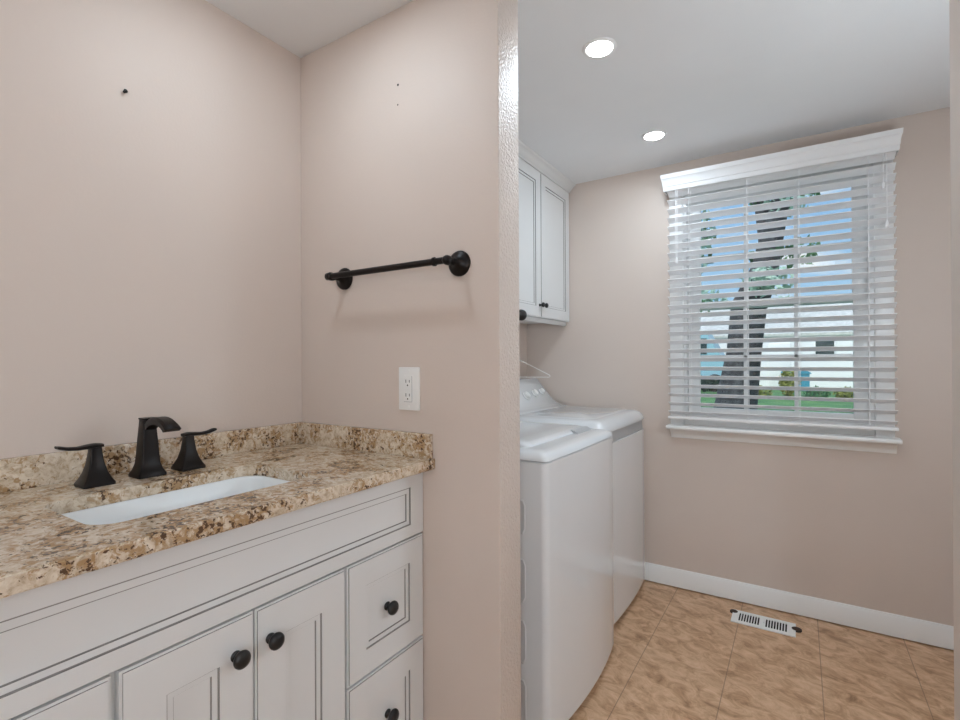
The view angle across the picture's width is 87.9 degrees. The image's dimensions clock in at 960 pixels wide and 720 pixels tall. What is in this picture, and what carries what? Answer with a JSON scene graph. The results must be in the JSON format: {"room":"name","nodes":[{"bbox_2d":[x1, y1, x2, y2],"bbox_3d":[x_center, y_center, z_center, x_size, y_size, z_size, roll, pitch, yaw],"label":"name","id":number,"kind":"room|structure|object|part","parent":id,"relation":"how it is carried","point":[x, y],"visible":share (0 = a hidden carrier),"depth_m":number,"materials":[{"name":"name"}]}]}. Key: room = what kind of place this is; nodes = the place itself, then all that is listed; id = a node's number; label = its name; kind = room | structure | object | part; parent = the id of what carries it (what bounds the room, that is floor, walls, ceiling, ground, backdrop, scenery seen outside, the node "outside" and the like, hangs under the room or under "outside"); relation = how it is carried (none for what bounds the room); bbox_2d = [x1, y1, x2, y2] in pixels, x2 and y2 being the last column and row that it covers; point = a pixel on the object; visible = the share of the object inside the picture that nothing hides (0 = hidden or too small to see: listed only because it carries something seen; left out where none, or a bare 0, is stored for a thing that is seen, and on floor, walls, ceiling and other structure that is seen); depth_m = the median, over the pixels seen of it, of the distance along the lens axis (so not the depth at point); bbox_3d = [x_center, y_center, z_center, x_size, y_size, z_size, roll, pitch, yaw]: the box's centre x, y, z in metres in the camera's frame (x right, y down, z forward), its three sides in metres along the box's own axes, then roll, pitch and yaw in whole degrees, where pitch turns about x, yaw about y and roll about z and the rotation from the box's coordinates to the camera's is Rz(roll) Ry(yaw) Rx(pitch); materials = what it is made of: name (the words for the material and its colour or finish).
{"room":"bathroom","nodes":[
{"label":"bathroom","id":0,"kind":"room"},
{"bbox_2d":[0,0,526,458],"bbox_3d":[-0.968,0.090,1.351,0.100,2.336,4.830,0,0,33],"label":"wall","id":1,"kind":"structure","parent":0,"point":[150,234],"depth_m":1.35,"materials":[{"name":"beige paint"}]},
{"bbox_2d":[0,422,299,492],"bbox_3d":[-0.933,0.255,1.290,0.020,0.072,1.095,0,0,33],"label":"backsplash","id":2,"kind":"structure","parent":1,"relation":"attached to","point":[22,472],"depth_m":1.29,"materials":[{"name":"stone"}]},
{"bbox_2d":[518,139,575,325],"bbox_3d":[0.228,-0.603,2.812,0.342,0.952,0.812,0,0,33],"label":"upper cabinet","id":3,"kind":"object","parent":1,"relation":"attached to","point":[544,191],"visible":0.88,"depth_m":2.76,"materials":[{"name":"paint"}]},
{"bbox_3d":[0.217,-0.633,2.578,0.020,0.798,0.402,0,0,33],"label":"door","id":4,"kind":"part","parent":3,"relation":"part of","materials":[{"name":"paint"}]},
{"bbox_2d":[519,359,549,377],"bbox_3d":[0.267,-0.016,2.899,0.310,0.236,0.004,0,0,33],"label":"clothes hanger","id":5,"kind":"object","parent":3,"relation":"hanging from","point":[519,359],"visible":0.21,"depth_m":2.85,"materials":[{"name":"white metal"}]},
{"bbox_3d":[0.308,-0.222,2.761,0.021,0.024,0.812,0,0,33],"label":"light rail","id":6,"kind":"part","parent":3,"relation":"part of","materials":[{"name":"paint"}]},
{"bbox_3d":[0.343,-1.055,2.738,0.066,0.050,0.812,0,0,33],"label":"crown moulding","id":7,"kind":"part","parent":3,"relation":"part of","materials":[{"name":"paint"}]},
{"bbox_3d":[0.436,-0.634,2.919,0.020,0.798,0.402,0,0,33],"label":"door","id":8,"kind":"part","parent":3,"relation":"part of","materials":[{"name":"paint"}]},
{"bbox_2d":[206,0,949,183],"bbox_3d":[0.257,-1.156,0.506,3.100,0.140,4.930,0,0,33],"label":"ceiling","id":9,"kind":"structure","parent":0,"point":[717,76],"depth_m":1.84,"materials":[{"name":"paint"}]},
{"bbox_2d":[583,37,616,58],"bbox_3d":[0.414,-1.078,1.727,0.116,0.011,0.116,0,0,33],"label":"recessed light","id":10,"kind":"object","parent":9,"relation":"in","point":[600,47],"visible":1,"depth_m":1.72,"materials":[{"name":"white paint"}]},
{"bbox_2d":[641,130,666,140],"bbox_3d":[0.838,-1.078,2.400,0.116,0.011,0.116,0,0,33],"label":"recessed light","id":11,"kind":"object","parent":9,"relation":"in","point":[653,135],"visible":1,"depth_m":2.38,"materials":[{"name":"white paint"}]},
{"bbox_2d":[301,0,959,719],"bbox_3d":[0.571,0.082,1.071,2.794,2.336,0.116,0,0,33],"label":"wall","id":12,"kind":"structure","parent":0,"point":[434,173],"depth_m":1.44,"materials":[{"name":"beige paint"}]},
{"bbox_2d":[299,422,432,458],"bbox_3d":[-0.392,0.253,1.606,0.591,0.072,0.021,0,0,33],"label":"backsplash","id":13,"kind":"structure","parent":12,"relation":"attached to","point":[393,442],"depth_m":1.57,"materials":[{"name":"stone"}]},
{"bbox_2d":[325,250,470,289],"bbox_3d":[-0.273,-0.270,1.496,0.538,0.072,0.077,0,0,33],"label":"towel bar","id":14,"kind":"object","parent":12,"relation":"attached to","point":[459,262],"visible":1,"depth_m":1.41,"materials":[{"name":"black metal"}]},
{"bbox_3d":[-0.469,-0.269,1.622,0.072,0.072,0.077,0,0,33],"label":"post","id":15,"kind":"part","parent":14,"relation":"part of","materials":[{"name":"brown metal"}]},
{"bbox_3d":[-0.077,-0.271,1.371,0.072,0.072,0.077,0,0,33],"label":"post","id":16,"kind":"part","parent":14,"relation":"part of","materials":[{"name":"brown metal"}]},
{"bbox_2d":[399,367,419,410],"bbox_3d":[-0.213,0.086,1.498,0.080,0.129,0.010,0,0,33],"label":"outlet","id":17,"kind":"object","parent":12,"relation":"attached to","point":[409,377],"visible":1,"depth_m":1.49,"materials":[{"name":"white plastic"}]},
{"bbox_2d":[404,392,409,400],"bbox_3d":[-0.219,0.109,1.496,0.023,0.026,0.001,0,0,33],"label":"socket","id":18,"kind":"object","parent":17,"relation":"attached to","point":[406,394],"depth_m":1.50,"materials":[{"name":"white plastic"}]},
{"bbox_2d":[404,378,409,386],"bbox_3d":[-0.219,0.068,1.496,0.023,0.026,0.001,0,0,33],"label":"socket","id":19,"kind":"object","parent":17,"relation":"attached to","point":[406,380],"depth_m":1.50,"materials":[{"name":"white plastic"}]},
{"bbox_2d":[404,375,412,401],"bbox_3d":[-0.215,0.086,1.495,0.035,0.081,0.002,0,0,33],"label":"receptacle","id":20,"kind":"object","parent":17,"relation":"attached to","point":[408,379],"depth_m":1.49,"materials":[{"name":"white plastic"}]},
{"bbox_2d":[519,309,526,320],"bbox_3d":[0.116,-0.133,1.462,0.033,0.033,0.050,0,0,33],"label":"cabinet knob","id":21,"kind":"object","parent":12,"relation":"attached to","point":[522,313],"visible":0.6,"depth_m":1.46,"materials":[{"name":"black metal"}]},
{"bbox_2d":[527,107,953,649],"bbox_3d":[1.315,0.083,2.676,2.314,2.336,0.130,0,0,33],"label":"wall","id":22,"kind":"structure","parent":0,"point":[870,530],"depth_m":2.48,"materials":[{"name":"beige paint"}]},
{"bbox_2d":[666,160,902,453],"bbox_3d":[1.476,-0.263,2.524,0.990,1.374,0.212,0,0,33],"label":"window","id":23,"kind":"structure","parent":22,"relation":"in","point":[880,441],"depth_m":2.44,"materials":[{"name":"white paint"}]},
{"bbox_3d":[1.509,-0.581,2.583,0.788,0.612,0.032,0,0,33],"label":"sash","id":24,"kind":"part","parent":23,"relation":"part of","materials":[{"name":"white paint"}]},
{"bbox_3d":[1.490,0.002,2.548,0.788,0.634,0.032,0,0,33],"label":"sash","id":25,"kind":"part","parent":23,"relation":"part of","materials":[{"name":"white paint"}]},
{"bbox_2d":[660,127,903,430],"bbox_3d":[1.421,-0.337,2.446,1.006,1.314,0.104,0,0,33],"label":"window blind","id":26,"kind":"object","parent":23,"relation":"attached to","point":[883,146],"visible":1,"depth_m":2.41,"materials":[{"name":"white plastic"}]},
{"bbox_3d":[1.048,-0.716,2.659,0.014,0.404,0.014,0,0,33],"label":"pull cord","id":27,"kind":"part","parent":26,"relation":"part of","materials":[{"name":"white fabric"}]},
{"bbox_3d":[1.119,-0.298,2.653,0.017,1.240,0.060,0,0,33],"label":"ladder cord","id":28,"kind":"part","parent":26,"relation":"part of","materials":[{"name":"white fabric"}]},
{"bbox_3d":[1.347,-0.300,2.507,0.017,1.240,0.060,0,0,33],"label":"ladder cord","id":29,"kind":"part","parent":26,"relation":"part of","materials":[{"name":"white fabric"}]},
{"bbox_3d":[1.434,0.306,2.452,0.964,0.015,0.052,0,0,33],"label":"rail","id":30,"kind":"part","parent":26,"relation":"part of","materials":[{"name":"white plastic"}]},
{"bbox_3d":[1.530,-0.301,2.390,0.017,1.240,0.060,0,0,33],"label":"ladder cord","id":31,"kind":"part","parent":26,"relation":"part of","materials":[{"name":"white fabric"}]},
{"bbox_3d":[1.751,-0.302,2.249,0.017,1.240,0.060,0,0,33],"label":"ladder cord","id":32,"kind":"part","parent":26,"relation":"part of","materials":[{"name":"white fabric"}]},
{"bbox_3d":[1.780,-0.752,2.189,0.026,0.342,0.014,0,0,33],"label":"tilt cord","id":33,"kind":"part","parent":26,"relation":"part of","materials":[{"name":"white fabric"}]},
{"bbox_3d":[1.452,0.361,2.481,0.990,0.020,0.112,0,0,33],"label":"sill","id":34,"kind":"part","parent":23,"relation":"part of","materials":[{"name":"white paint"}]},
{"bbox_2d":[644,562,953,649],"bbox_3d":[1.230,1.196,2.645,2.191,0.096,0.014,0,0,33],"label":"baseboard","id":35,"kind":"structure","parent":22,"relation":"attached to","point":[904,627],"depth_m":2.40,"materials":[{"name":"white paint"}]},
{"bbox_2d":[569,580,953,719],"bbox_3d":[0.269,1.310,0.499,3.100,0.120,4.930,0,0,33],"label":"floor","id":36,"kind":"structure","parent":0,"point":[677,653],"depth_m":2.02,"materials":[{"name":"tile"}]},
{"bbox_2d":[0,472,422,719],"bbox_3d":[-0.678,0.788,1.155,0.587,0.936,1.085,0,0,33],"label":"vanity cabinet","id":37,"kind":"object","parent":36,"relation":"on","point":[314,612],"visible":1,"depth_m":1.00,"materials":[{"name":"paint"}]},
{"bbox_3d":[-0.681,0.660,0.686,0.020,0.298,0.291,0,0,33],"label":"drawer","id":38,"kind":"part","parent":37,"relation":"part of","materials":[{"name":"paint"}]},
{"bbox_3d":[-0.531,0.824,0.919,0.020,0.626,0.238,0,0,33],"label":"door","id":39,"kind":"part","parent":37,"relation":"part of","materials":[{"name":"paint"}]},
{"bbox_2d":[0,422,434,598],"bbox_3d":[-0.683,0.268,1.142,0.601,0.101,1.116,0,0,33],"label":"countertop","id":40,"kind":"structure","parent":37,"relation":"on","point":[40,546],"depth_m":1.13,"materials":[{"name":"stone"}]},
{"bbox_2d":[54,416,216,488],"bbox_3d":[-0.796,0.214,1.219,0.162,0.150,0.354,0,0,33],"label":"faucet","id":41,"kind":"object","parent":40,"relation":"on","point":[95,473],"visible":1,"depth_m":1.23,"materials":[{"name":"black metal"}]},
{"bbox_3d":[-0.910,0.198,1.133,0.025,0.015,0.086,0,0,33],"label":"lever","id":42,"kind":"part","parent":41,"relation":"part of","materials":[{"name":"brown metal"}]},
{"bbox_3d":[-0.894,0.245,1.157,0.063,0.088,0.063,0,0,33],"label":"handle","id":43,"kind":"part","parent":41,"relation":"part of","materials":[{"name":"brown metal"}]},
{"bbox_3d":[-0.834,0.217,1.250,0.064,0.145,0.064,0,0,33],"label":"spout","id":44,"kind":"part","parent":41,"relation":"part of","materials":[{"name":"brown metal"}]},
{"bbox_3d":[-0.779,0.156,1.215,0.129,0.034,0.038,0,0,33],"label":"spout","id":45,"kind":"part","parent":41,"relation":"part of","materials":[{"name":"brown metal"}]},
{"bbox_3d":[-0.780,0.245,1.334,0.063,0.088,0.063,0,0,33],"label":"handle","id":46,"kind":"part","parent":41,"relation":"part of","materials":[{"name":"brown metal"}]},
{"bbox_3d":[-0.765,0.198,1.358,0.025,0.015,0.086,0,0,33],"label":"lever","id":47,"kind":"part","parent":41,"relation":"part of","materials":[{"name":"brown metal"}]},
{"bbox_2d":[61,476,290,524],"bbox_3d":[-0.646,0.397,1.123,0.316,0.157,0.514,0,0,33],"label":"sink","id":48,"kind":"object","parent":40,"relation":"in","point":[131,509],"visible":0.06,"depth_m":1.20,"materials":[{"name":"ceramic"}]},
{"bbox_3d":[-0.468,0.583,0.972,0.032,0.035,0.035,0,0,33],"label":"knob","id":49,"kind":"part","parent":37,"relation":"part of","materials":[{"name":"black metal"}]},
{"bbox_3d":[-0.427,0.583,1.036,0.032,0.035,0.035,0,0,33],"label":"knob","id":50,"kind":"part","parent":37,"relation":"part of","materials":[{"name":"black metal"}]},
{"bbox_3d":[-0.401,0.824,1.122,0.020,0.626,0.238,0,0,33],"label":"door","id":51,"kind":"part","parent":37,"relation":"part of","materials":[{"name":"paint"}]},
{"bbox_3d":[-0.254,0.660,1.353,0.020,0.298,0.292,0,0,33],"label":"drawer","id":52,"kind":"part","parent":37,"relation":"part of","materials":[{"name":"paint"}]},
{"bbox_3d":[-0.253,0.962,1.352,0.020,0.294,0.292,0,0,33],"label":"drawer","id":53,"kind":"part","parent":37,"relation":"part of","materials":[{"name":"paint"}]},
{"bbox_3d":[-0.239,0.666,1.343,0.032,0.037,0.037,0,0,33],"label":"knob","id":54,"kind":"part","parent":37,"relation":"part of","materials":[{"name":"black metal"}]},
{"bbox_3d":[-0.237,0.958,1.342,0.032,0.037,0.037,0,0,33],"label":"knob","id":55,"kind":"part","parent":37,"relation":"part of","materials":[{"name":"black metal"}]},
{"bbox_2d":[520,421,613,719],"bbox_3d":[0.075,0.689,2.086,0.825,1.130,0.689,0,0,33],"label":"washing machine","id":56,"kind":"object","parent":36,"relation":"on","point":[566,470],"visible":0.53,"depth_m":1.71,"materials":[{"name":"white metal"}]},
{"bbox_3d":[0.119,0.726,1.650,0.073,0.145,0.002,0,0,33],"label":"stamped panel","id":57,"kind":"part","parent":56,"relation":"part of","materials":[{"name":"white metal"}]},
{"bbox_3d":[0.118,0.516,1.651,0.073,0.115,0.002,0,0,33],"label":"stamped panel","id":58,"kind":"part","parent":56,"relation":"part of","materials":[{"name":"white metal"}]},
{"bbox_3d":[0.120,0.926,1.650,0.073,0.145,0.002,0,0,33],"label":"stamped panel","id":59,"kind":"part","parent":56,"relation":"part of","materials":[{"name":"white metal"}]},
{"bbox_3d":[0.121,1.121,1.649,0.073,0.145,0.002,0,0,33],"label":"stamped panel","id":60,"kind":"part","parent":56,"relation":"part of","materials":[{"name":"white metal"}]},
{"bbox_3d":[0.126,0.291,2.056,0.460,0.018,0.568,0,0,33],"label":"lid","id":61,"kind":"part","parent":56,"relation":"part of","materials":[{"name":"white metal"}]},
{"bbox_3d":[0.425,0.292,2.082,0.038,0.014,0.155,0,0,33],"label":"lid handle","id":62,"kind":"part","parent":56,"relation":"part of","materials":[{"name":"grey plastic"}]},
{"bbox_2d":[520,378,644,623],"bbox_3d":[0.430,0.683,2.701,0.760,1.142,0.716,0,0,33],"label":"dryer","id":63,"kind":"object","parent":36,"relation":"on","point":[536,405],"visible":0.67,"depth_m":2.52,"materials":[{"name":"white metal"}]},
{"bbox_3d":[0.268,0.204,2.851,0.043,0.046,0.052,0,0,33],"label":"control knob","id":64,"kind":"part","parent":63,"relation":"part of","materials":[{"name":"white plastic"}]},
{"bbox_3d":[0.327,0.195,2.956,0.041,0.043,0.047,0,0,33],"label":"control knob","id":65,"kind":"part","parent":63,"relation":"part of","materials":[{"name":"white plastic"}]},
{"bbox_3d":[0.515,0.275,2.646,0.390,0.004,0.592,0,0,33],"label":"lid panel","id":66,"kind":"part","parent":63,"relation":"part of","materials":[{"name":"white metal"}]},
{"bbox_2d":[730,609,801,637],"bbox_3d":[1.347,1.243,2.362,0.301,0.013,0.130,0,0,33],"label":"floor vent","id":67,"kind":"object","parent":36,"relation":"in","point":[741,617],"visible":1,"depth_m":2.36,"materials":[{"name":"white plastic"}]},
{"bbox_2d":[792,627,801,632],"bbox_3d":[1.464,1.245,2.303,0.041,0.008,0.041,0,0,33],"label":"knob","id":68,"kind":"object","parent":67,"relation":"attached to","point":[794,629],"depth_m":2.29,"materials":[{"name":"black metal"}]},
{"label":"outside","id":69,"kind":"structure","parent":0,"visible":0},
{"bbox_2d":[701,388,852,412],"bbox_3d":[25.116,1.385,39.193,120.000,0.200,86.900,0,0,33],"label":"ground","id":70,"kind":"structure","parent":69,"point":[825,404],"depth_m":15.10,"materials":[{"name":"green plant"}]},
{"bbox_2d":[701,375,719,391],"bbox_3d":[7.450,0.912,19.577,4.005,0.877,0.836,0,0,33],"label":"hedge","id":71,"kind":"object","parent":70,"relation":"on","point":[703,381],"visible":0.05,"depth_m":18.71,"materials":[{"name":"green plant"}]},
{"bbox_2d":[701,335,724,391],"bbox_3d":[8.202,0.077,22.304,6.150,2.456,1.910,0,0,33],"label":"van","id":72,"kind":"object","parent":70,"relation":"on","point":[703,337],"visible":0.04,"depth_m":20.47,"materials":[{"name":"blue paint"}]},
{"bbox_2d":[702,289,728,301],"bbox_3d":[14.975,-1.850,33.995,2.890,6.435,4.472,0,0,-18],"label":"tree","id":73,"kind":"object","parent":70,"relation":"on","point":[703,291],"visible":0.06,"depth_m":32.99,"materials":[{"name":"green plant"}]},
{"bbox_2d":[700,192,820,408],"bbox_3d":[3.652,-1.892,7.364,3.070,6.697,2.448,0,0,33],"label":"tree","id":74,"kind":"object","parent":70,"relation":"on","point":[769,287],"visible":0.09,"depth_m":6.89,"materials":[{"name":"green plant"}]},
{"bbox_2d":[759,385,772,395],"bbox_3d":[9.887,1.143,17.540,0.736,0.522,0.642,0,0,33],"label":"shrub","id":75,"kind":"object","parent":70,"relation":"on","point":[761,393],"visible":0.38,"depth_m":17.35,"materials":[{"name":"green plant"}]},
{"bbox_2d":[700,303,852,387],"bbox_3d":[15.888,-0.732,25.735,17.800,4.050,6.720,0,0,33],"label":"house","id":76,"kind":"structure","parent":70,"relation":"on","point":[838,384],"depth_m":22.98,"materials":[{"name":"white"}]},
{"bbox_3d":[13.899,0.235,23.131,0.850,2.020,0.050,0,0,33],"label":"door","id":77,"kind":"part","parent":76,"relation":"part of","materials":[{"name":"white"}]},
{"bbox_3d":[15.339,-0.574,22.169,0.680,0.780,0.013,0,0,33],"label":"pane","id":78,"kind":"part","parent":76,"relation":"part of","materials":[{"name":"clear glass"}]},
{"bbox_2d":[778,371,801,395],"bbox_3d":[11.085,0.806,17.829,0.748,1.082,0.675,0,0,33],"label":"shrub","id":79,"kind":"object","parent":70,"relation":"on","point":[785,373],"visible":0.52,"depth_m":17.76,"materials":[{"name":"green plant"}]},
{"bbox_2d":[781,371,810,390],"bbox_3d":[13.388,0.818,21.114,1.080,0.950,0.900,0,0,33],"label":"storage box","id":80,"kind":"object","parent":70,"relation":"on","point":[803,373],"visible":0.27,"depth_m":20.59,"materials":[{"name":"teal paint"}]},
{"bbox_3d":[13.387,0.462,21.114,1.080,0.238,0.900,0,0,33],"label":"lid","id":81,"kind":"part","parent":80,"relation":"part of","materials":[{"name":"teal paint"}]},
{"bbox_2d":[803,385,830,396],"bbox_3d":[11.275,1.102,16.668,0.806,0.556,0.666,0,0,33],"label":"shrub","id":82,"kind":"object","parent":70,"relation":"on","point":[811,393],"visible":0.62,"depth_m":16.55,"materials":[{"name":"green plant"}]},
{"bbox_2d":[832,386,852,397],"bbox_3d":[12.148,1.106,16.445,0.881,0.522,0.643,0,0,33],"label":"shrub","id":83,"kind":"object","parent":70,"relation":"on","point":[838,394],"visible":0.48,"depth_m":16.45,"materials":[{"name":"green plant"}]}
]}

